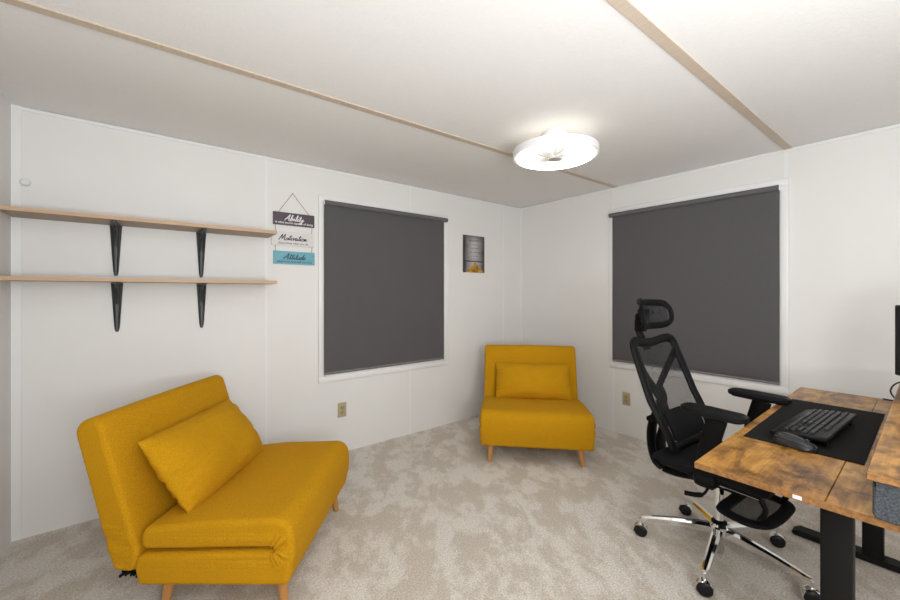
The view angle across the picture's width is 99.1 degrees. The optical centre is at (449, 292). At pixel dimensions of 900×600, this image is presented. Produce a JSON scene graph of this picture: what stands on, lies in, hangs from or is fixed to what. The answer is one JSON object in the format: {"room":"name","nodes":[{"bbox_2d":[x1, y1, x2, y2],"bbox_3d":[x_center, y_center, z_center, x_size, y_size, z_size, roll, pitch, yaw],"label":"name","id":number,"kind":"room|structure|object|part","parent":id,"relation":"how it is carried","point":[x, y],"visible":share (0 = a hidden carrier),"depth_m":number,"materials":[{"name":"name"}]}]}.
{"room":"home office","nodes":[
{"label":"home office","id":0,"kind":"room"},
{"bbox_2d":[0,90,10,560],"bbox_3d":[-0.856,0.158,0.104,0.120,2.260,4.700,0,0,-38],"label":"wall","id":1,"kind":"structure","parent":0,"point":[5,105],"depth_m":1.89,"materials":[{"name":"paint"}]},
{"bbox_2d":[21,107,520,538],"bbox_3d":[-0.762,0.158,3.254,4.180,2.260,0.120,0,0,-38],"label":"wall","id":2,"kind":"structure","parent":0,"point":[76,368],"depth_m":2.46,"materials":[{"name":"paint"}]},
{"bbox_2d":[11,104,20,541],"bbox_3d":[-2.253,0.158,1.992,0.035,2.260,0.006,0,0,-38],"label":"trim","id":3,"kind":"structure","parent":2,"relation":"attached to","point":[15,113],"depth_m":1.99,"materials":[{"name":"white"}]},
{"bbox_2d":[19,178,30,185],"bbox_3d":[-2.222,-0.578,2.006,0.042,0.042,0.022,0,0,-38],"label":"wall sensor","id":4,"kind":"object","parent":2,"relation":"attached to","point":[23,181],"visible":1,"depth_m":2.00,"materials":[{"name":"white plastic"}]},
{"bbox_2d":[110,221,121,275],"bbox_3d":[-1.883,-0.243,2.156,0.055,0.290,0.205,0,0,-38],"label":"shelf bracket","id":5,"kind":"object","parent":2,"relation":"attached to","point":[115,227],"visible":1,"depth_m":2.22,"materials":[{"name":"black metal"}]},
{"bbox_3d":[-1.883,-0.382,2.156,0.055,0.012,0.205,0,0,-38],"label":"shelf arm","id":6,"kind":"part","parent":5,"relation":"part of","materials":[{"name":"black metal"}]},
{"bbox_2d":[111,282,122,331],"bbox_3d":[-1.879,0.086,2.159,0.055,0.285,0.205,0,0,-38],"label":"shelf bracket","id":7,"kind":"object","parent":2,"relation":"attached to","point":[116,287],"visible":1,"depth_m":2.23,"materials":[{"name":"black metal"}]},
{"bbox_2d":[0,205,276,237],"bbox_3d":[-1.708,-0.400,2.268,1.226,0.020,0.250,0,0,-38],"label":"wall shelf","id":8,"kind":"object","parent":2,"relation":"attached to","point":[13,211],"visible":1,"depth_m":2.13,"materials":[{"name":"laminate"}]},
{"bbox_2d":[0,276,276,283],"bbox_3d":[-1.708,-0.069,2.268,1.226,0.020,0.250,0,0,-38],"label":"wall shelf","id":9,"kind":"object","parent":2,"relation":"attached to","point":[5,278],"visible":1,"depth_m":2.08,"materials":[{"name":"laminate"}]},
{"bbox_2d":[196,229,206,276],"bbox_3d":[-1.556,-0.243,2.416,0.055,0.290,0.205,0,0,-38],"label":"shelf bracket","id":10,"kind":"object","parent":2,"relation":"attached to","point":[201,234],"visible":1,"depth_m":2.48,"materials":[{"name":"black metal"}]},
{"bbox_3d":[-1.556,-0.382,2.416,0.055,0.012,0.205,0,0,-38],"label":"shelf arm","id":11,"kind":"part","parent":10,"relation":"part of","materials":[{"name":"black metal"}]},
{"bbox_2d":[196,283,206,327],"bbox_3d":[-1.554,0.086,2.417,0.055,0.285,0.205,0,0,-38],"label":"shelf bracket","id":12,"kind":"object","parent":2,"relation":"attached to","point":[201,287],"visible":1,"depth_m":2.48,"materials":[{"name":"black metal"}]},
{"bbox_2d":[11,105,520,209],"bbox_3d":[-0.722,-0.960,3.204,3.940,0.015,0.008,0,0,-38],"label":"trim","id":13,"kind":"structure","parent":2,"relation":"attached to","point":[12,106],"depth_m":2.54,"materials":[{"name":"white"}]},
{"bbox_2d":[265,156,267,443],"bbox_3d":[-1.313,0.158,2.739,0.020,2.260,0.002,0,0,-38],"label":"trim","id":14,"kind":"structure","parent":2,"relation":"attached to","point":[266,160],"depth_m":2.74,"materials":[{"name":"white wood"}]},
{"bbox_2d":[271,193,314,264],"bbox_3d":[-1.162,-0.473,2.850,0.309,0.531,0.014,0,0,-38],"label":"hanging sign","id":15,"kind":"object","parent":2,"relation":"attached to","point":[284,238],"visible":0.99,"depth_m":2.84,"materials":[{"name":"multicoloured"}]},
{"bbox_2d":[338,402,345,417],"bbox_3d":[-0.868,0.944,3.087,0.072,0.116,0.009,0,0,-38],"label":"wall outlet","id":16,"kind":"object","parent":2,"relation":"attached to","point":[341,406],"visible":1,"depth_m":3.08,"materials":[{"name":"beige plastic"}]},
{"bbox_2d":[318,195,448,382],"bbox_3d":[-0.518,-0.027,3.360,1.275,1.460,0.016,0,0,-38],"label":"window","id":17,"kind":"structure","parent":2,"relation":"in","point":[322,378],"depth_m":3.19,"materials":[{"name":"white"}]},
{"bbox_2d":[322,199,447,374],"bbox_3d":[-0.500,-0.042,3.342,1.226,1.361,0.038,0,0,-38],"label":"roller blind","id":18,"kind":"object","parent":17,"relation":"attached to","point":[384,268],"visible":1,"depth_m":3.27,"materials":[{"name":"fabric"}]},
{"bbox_2d":[409,188,410,433],"bbox_3d":[-0.367,0.158,3.488,0.020,2.260,0.002,0,0,-38],"label":"trim","id":19,"kind":"structure","parent":2,"relation":"attached to","point":[409,188],"depth_m":3.49,"materials":[{"name":"white"}]},
{"bbox_2d":[463,235,483,272],"bbox_3d":[0.247,-0.396,3.970,0.292,0.380,0.010,0,0,-38],"label":"poster","id":20,"kind":"object","parent":2,"relation":"attached to","point":[473,246],"visible":1,"depth_m":3.96,"materials":[{"name":"grey paper"}]},
{"bbox_2d":[502,206,503,344],"bbox_3d":[0.587,0.158,4.244,0.020,2.260,0.002,0,0,-38],"label":"trim","id":21,"kind":"structure","parent":2,"relation":"attached to","point":[502,206],"depth_m":4.24,"materials":[{"name":"white wood"}]},
{"bbox_2d":[0,0,899,207],"bbox_3d":[0.735,-1.022,1.365,4.180,0.100,4.940,0,0,-38],"label":"ceiling","id":22,"kind":"structure","parent":0,"point":[499,74],"depth_m":1.74,"materials":[{"name":"white paint"}]},
{"bbox_2d":[0,0,618,187],"bbox_3d":[-0.041,-0.969,2.345,3.942,0.006,0.042,0,0,-37],"label":"trim","id":23,"kind":"structure","parent":22,"relation":"attached to","point":[26,5],"depth_m":1.65,"materials":[{"name":"beige wood"}]},
{"bbox_2d":[513,128,598,169],"bbox_3d":[0.643,-0.892,2.351,0.508,0.160,0.508,0,0,-38],"label":"ceiling light","id":24,"kind":"object","parent":22,"relation":"attached to","point":[556,149],"visible":1,"depth_m":2.27,"materials":[{"name":"white plastic"}]},
{"bbox_3d":[0.584,-0.836,2.428,0.080,0.008,0.116,0,0,-38],"label":"fan blade","id":25,"kind":"part","parent":24,"relation":"part of","materials":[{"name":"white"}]},
{"bbox_3d":[0.551,-0.836,2.318,0.115,0.008,0.080,0,0,-20],"label":"fan blade","id":26,"kind":"part","parent":24,"relation":"part of","materials":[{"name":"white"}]},
{"bbox_2d":[529,149,581,162],"bbox_3d":[0.643,-0.850,2.351,0.330,0.004,0.330,0,0,-38],"label":"blades","id":27,"kind":"object","parent":24,"relation":"attached to","point":[560,152],"depth_m":2.33,"materials":[{"name":"white"}]},
{"bbox_2d":[517,143,594,169],"bbox_3d":[0.643,-0.827,2.351,0.460,0.011,0.460,0,0,-38],"label":"diffuser","id":28,"kind":"object","parent":24,"relation":"attached to","point":[539,153],"depth_m":2.32,"materials":[{"name":"white plastic"}]},
{"bbox_3d":[0.646,-0.836,2.253,0.080,0.008,0.115,0,0,-2],"label":"fan blade","id":29,"kind":"part","parent":24,"relation":"part of","materials":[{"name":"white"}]},
{"bbox_3d":[0.737,-0.836,2.323,0.115,0.008,0.080,0,0,16],"label":"fan blade","id":30,"kind":"part","parent":24,"relation":"part of","materials":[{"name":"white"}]},
{"bbox_2d":[606,0,791,149],"bbox_3d":[0.713,-0.969,1.393,3.942,0.006,0.042,0,0,-37],"label":"trim","id":31,"kind":"structure","parent":22,"relation":"attached to","point":[630,11],"depth_m":1.61,"materials":[{"name":"beige wood"}]},
{"bbox_2d":[0,415,899,599],"bbox_3d":[0.735,1.338,1.365,4.180,0.100,4.940,0,0,-38],"label":"floor","id":32,"kind":"structure","parent":0,"point":[425,514],"depth_m":1.99,"materials":[{"name":"carpet"}]},
{"bbox_2d":[77,375,348,599],"bbox_3d":[-1.050,0.894,1.928,0.874,0.795,0.853,0,0,0],"label":"slipper chair","id":33,"kind":"object","parent":32,"relation":"on","point":[258,527],"visible":0.85,"depth_m":1.56,"materials":[{"name":"yellow fabric"}]},
{"bbox_3d":[-1.358,0.804,1.930,0.260,0.616,0.838,0,0,0],"label":"backrest","id":34,"kind":"part","parent":33,"relation":"part of","materials":[{"name":"yellow fabric"}]},
{"bbox_3d":[-1.161,1.220,1.591,0.056,0.141,0.050,0,0,0],"label":"leg","id":35,"kind":"part","parent":33,"relation":"part of","materials":[{"name":"brown wood"}]},
{"bbox_2d":[138,399,263,513],"bbox_3d":[-1.196,0.778,1.933,0.268,0.320,0.692,0,0,0],"label":"lumbar pillow","id":36,"kind":"object","parent":33,"relation":"on","point":[194,457],"visible":0.98,"depth_m":1.75,"materials":[{"name":"yellow fabric"}]},
{"bbox_3d":[-0.932,1.028,1.927,0.637,0.270,0.846,0,0,0],"label":"seat","id":37,"kind":"part","parent":33,"relation":"part of","materials":[{"name":"yellow fabric"}]},
{"bbox_3d":[-0.692,1.220,1.587,0.056,0.141,0.050,0,0,0],"label":"leg","id":38,"kind":"part","parent":33,"relation":"part of","materials":[{"name":"brown wood"}]},
{"bbox_3d":[-0.687,1.220,2.256,0.059,0.142,0.054,0,0,0],"label":"leg","id":39,"kind":"part","parent":33,"relation":"part of","materials":[{"name":"brown wood"}]},
{"bbox_2d":[479,345,595,466],"bbox_3d":[0.697,0.894,3.253,0.853,0.795,0.874,0,0,8],"label":"slipper chair","id":40,"kind":"object","parent":32,"relation":"on","point":[508,422],"visible":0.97,"depth_m":2.88,"materials":[{"name":"yellow fabric"}]},
{"bbox_3d":[0.313,1.220,2.942,0.050,0.141,0.056,0,0,8],"label":"leg","id":41,"kind":"part","parent":40,"relation":"part of","materials":[{"name":"brown wood"}]},
{"bbox_3d":[0.739,0.804,3.558,0.838,0.616,0.260,0,0,8],"label":"backrest","id":42,"kind":"part","parent":40,"relation":"part of","materials":[{"name":"yellow fabric"}]},
{"bbox_2d":[496,362,571,399],"bbox_3d":[0.738,0.788,3.414,0.661,0.293,0.235,0,0,6],"label":"lumbar pillow","id":43,"kind":"object","parent":40,"relation":"on","point":[514,380],"visible":0.94,"depth_m":3.34,"materials":[{"name":"yellow fabric"}]},
{"bbox_3d":[0.681,1.028,3.136,0.846,0.270,0.637,0,0,8],"label":"seat","id":44,"kind":"part","parent":40,"relation":"part of","materials":[{"name":"yellow fabric"}]},
{"bbox_3d":[0.975,1.220,2.850,0.054,0.142,0.059,0,0,8],"label":"leg","id":45,"kind":"part","parent":40,"relation":"part of","materials":[{"name":"brown wood"}]},
{"bbox_2d":[630,298,819,599],"bbox_3d":[1.295,0.659,1.890,0.739,1.259,0.705,0,0,33],"label":"office chair","id":46,"kind":"object","parent":32,"relation":"on","point":[688,437],"visible":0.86,"depth_m":1.91,"materials":[{"name":"black fabric"}]},
{"bbox_3d":[1.110,0.261,2.210,0.054,0.148,0.082,0,0,-33],"label":"headrest post","id":47,"kind":"part","parent":46,"relation":"part of","materials":[{"name":"black plastic"}]},
{"bbox_3d":[1.074,0.457,2.089,0.253,0.281,0.044,0,0,-27],"label":"support arm","id":48,"kind":"part","parent":46,"relation":"part of","materials":[{"name":"black plastic"}]},
{"bbox_3d":[1.150,0.696,2.149,0.124,0.034,0.034,0,0,-33],"label":"lumbar knob","id":49,"kind":"part","parent":46,"relation":"part of","materials":[{"name":"black plastic"}]},
{"bbox_3d":[1.127,0.119,2.165,0.354,0.179,0.116,0,0,-33],"label":"headrest frame","id":50,"kind":"part","parent":46,"relation":"part of","materials":[{"name":"black plastic"}]},
{"bbox_3d":[1.236,0.457,2.196,0.253,0.281,0.044,0,0,-40],"label":"support arm","id":51,"kind":"part","parent":46,"relation":"part of","materials":[{"name":"black plastic"}]},
{"bbox_3d":[1.193,0.522,2.084,0.493,0.563,0.264,0,0,-33],"label":"backrest frame","id":52,"kind":"part","parent":46,"relation":"part of","materials":[{"name":"black plastic"}]},
{"bbox_3d":[1.193,0.523,2.084,0.444,0.480,0.234,0,0,-33],"label":"backrest","id":53,"kind":"part","parent":46,"relation":"part of","materials":[{"name":"black fabric"}]},
{"bbox_3d":[1.156,1.169,1.967,0.317,0.062,0.042,0,0,26],"label":"leg","id":54,"kind":"part","parent":46,"relation":"part of","materials":[{"name":"silver metal"}]},
{"bbox_3d":[1.193,0.933,1.812,0.149,0.082,0.065,0,0,11],"label":"tilt lever","id":55,"kind":"part","parent":46,"relation":"part of","materials":[{"name":"black plastic"}]},
{"bbox_3d":[1.349,1.169,2.071,0.042,0.062,0.317,0,0,8],"label":"leg","id":56,"kind":"part","parent":46,"relation":"part of","materials":[{"name":"silver metal"}]},
{"bbox_3d":[1.149,0.701,1.693,0.038,0.323,0.131,0,0,-33],"label":"arm post","id":57,"kind":"part","parent":46,"relation":"part of","materials":[{"name":"black plastic"}]},
{"bbox_3d":[1.195,1.169,1.751,0.042,0.062,0.317,0,0,44],"label":"leg","id":58,"kind":"part","parent":46,"relation":"part of","materials":[{"name":"silver metal"}]},
{"bbox_3d":[1.341,0.816,1.859,0.490,0.040,0.474,0,0,-33],"label":"seat","id":59,"kind":"part","parent":46,"relation":"part of","materials":[{"name":"black fabric"}]},
{"bbox_3d":[1.324,1.220,1.886,0.036,0.113,0.036,0,0,-33],"label":"gas lift stem","id":60,"kind":"part","parent":46,"relation":"part of","materials":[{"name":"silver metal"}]},
{"bbox_3d":[1.507,1.169,1.920,0.317,0.062,0.042,0,0,-10],"label":"leg","id":61,"kind":"part","parent":46,"relation":"part of","materials":[{"name":"silver metal"}]},
{"bbox_3d":[1.570,0.701,1.970,0.038,0.323,0.131,0,0,-33],"label":"arm post","id":62,"kind":"part","parent":46,"relation":"part of","materials":[{"name":"black plastic"}]},
{"bbox_3d":[1.418,1.169,1.725,0.042,0.062,0.317,0,0,-30],"label":"leg","id":63,"kind":"part","parent":46,"relation":"part of","materials":[{"name":"silver metal"}]},
{"bbox_2d":[694,387,899,599],"bbox_3d":[1.632,0.916,1.457,1.587,0.736,0.709,0,0,-38],"label":"desk","id":64,"kind":"object","parent":32,"relation":"on","point":[842,492],"visible":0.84,"depth_m":1.17,"materials":[{"name":"brown wood"}]},
{"bbox_2d":[743,399,884,464],"bbox_3d":[1.533,0.546,1.590,0.815,0.003,0.315,0,0,-38],"label":"desk pad","id":65,"kind":"object","parent":64,"relation":"on","point":[854,443],"visible":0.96,"depth_m":1.50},
{"bbox_2d":[772,432,817,452],"bbox_3d":[1.222,0.525,1.362,0.059,0.040,0.124,0,0,-26],"label":"computer mouse","id":66,"kind":"object","parent":65,"relation":"on","point":[783,438],"visible":1,"depth_m":1.35,"materials":[{"name":"black plastic"}]},
{"bbox_2d":[770,409,856,446],"bbox_3d":[1.455,0.522,1.528,0.475,0.045,0.161,0,0,-35],"label":"keyboard","id":67,"kind":"object","parent":65,"relation":"on","point":[815,425],"visible":1,"depth_m":1.48,"materials":[{"name":"black plastic"}]},
{"bbox_2d":[866,384,899,487],"bbox_3d":[1.709,0.488,1.287,1.570,0.117,0.308,0,0,-38],"label":"shelf","id":68,"kind":"object","parent":64,"relation":"on","point":[884,466],"visible":1,"depth_m":1.02,"materials":[{"name":"brown wood"}]},
{"bbox_2d":[895,305,899,375],"bbox_3d":[2.053,0.244,1.547,0.160,0.370,0.545,0,0,20],"label":"monitor","id":69,"kind":"object","parent":68,"relation":"on","point":[897,307],"visible":1,"depth_m":1.80,"materials":[{"name":"black plastic"}]},
{"bbox_2d":[872,481,899,525],"bbox_3d":[1.256,0.499,0.922,0.384,0.096,0.300,0,0,-38],"label":"drawer","id":70,"kind":"object","parent":64,"relation":"on","point":[885,498],"visible":0.43,"depth_m":0.91,"materials":[{"name":"grey fabric"}]},
{"bbox_2d":[882,382,899,400],"bbox_3d":[2.257,0.484,1.888,0.023,0.126,0.172,0,0,-25],"label":"cable","id":71,"kind":"object","parent":64,"relation":"on","point":[893,385],"visible":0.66,"depth_m":1.94,"materials":[{"name":"black plastic"}]},
{"bbox_2d":[522,123,899,446],"bbox_3d":[2.326,0.158,2.626,0.120,2.260,4.700,0,0,-38],"label":"wall","id":72,"kind":"structure","parent":0,"point":[844,194],"depth_m":2.55,"materials":[{"name":"paint"}]},
{"bbox_2d":[521,210,521,344],"bbox_3d":[0.823,0.158,4.420,0.006,2.260,0.020,0,0,-38],"label":"trim","id":73,"kind":"structure","parent":72,"relation":"attached to","point":[521,210],"depth_m":4.42,"materials":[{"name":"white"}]},
{"bbox_2d":[612,189,614,431],"bbox_3d":[1.514,0.158,3.553,0.002,2.260,0.020,0,0,-38],"label":"trim","id":74,"kind":"structure","parent":72,"relation":"attached to","point":[613,191],"depth_m":3.55,"materials":[{"name":"white wood"}]},
{"bbox_2d":[622,392,629,405],"bbox_3d":[1.587,0.958,3.455,0.009,0.116,0.072,0,0,-38],"label":"wall outlet","id":75,"kind":"object","parent":72,"relation":"attached to","point":[625,396],"visible":1,"depth_m":3.45,"materials":[{"name":"beige plastic"}]},
{"bbox_2d":[609,178,788,394],"bbox_3d":[1.882,-0.042,3.076,0.016,1.460,1.272,0,0,-38],"label":"window","id":76,"kind":"structure","parent":72,"relation":"in","point":[783,388],"depth_m":2.70,"materials":[{"name":"white"}]},
{"bbox_2d":[608,184,781,384],"bbox_3d":[1.852,-0.052,3.073,0.038,1.361,1.235,0,0,-38],"label":"roller blind","id":77,"kind":"object","parent":76,"relation":"attached to","point":[715,260],"visible":0.93,"depth_m":2.92,"materials":[{"name":"fabric"}]},
{"bbox_2d":[521,124,899,209],"bbox_3d":[2.276,-0.960,2.586,0.008,0.015,4.700,0,0,-38],"label":"trim","id":78,"kind":"structure","parent":72,"relation":"attached to","point":[897,125],"depth_m":2.79,"materials":[{"name":"white"}]},
{"bbox_2d":[784,151,787,395],"bbox_3d":[2.273,0.158,2.595,0.002,2.260,0.020,0,0,-38],"label":"trim","id":79,"kind":"structure","parent":72,"relation":"attached to","point":[785,153],"depth_m":2.60,"materials":[{"name":"white wood"}]}
]}

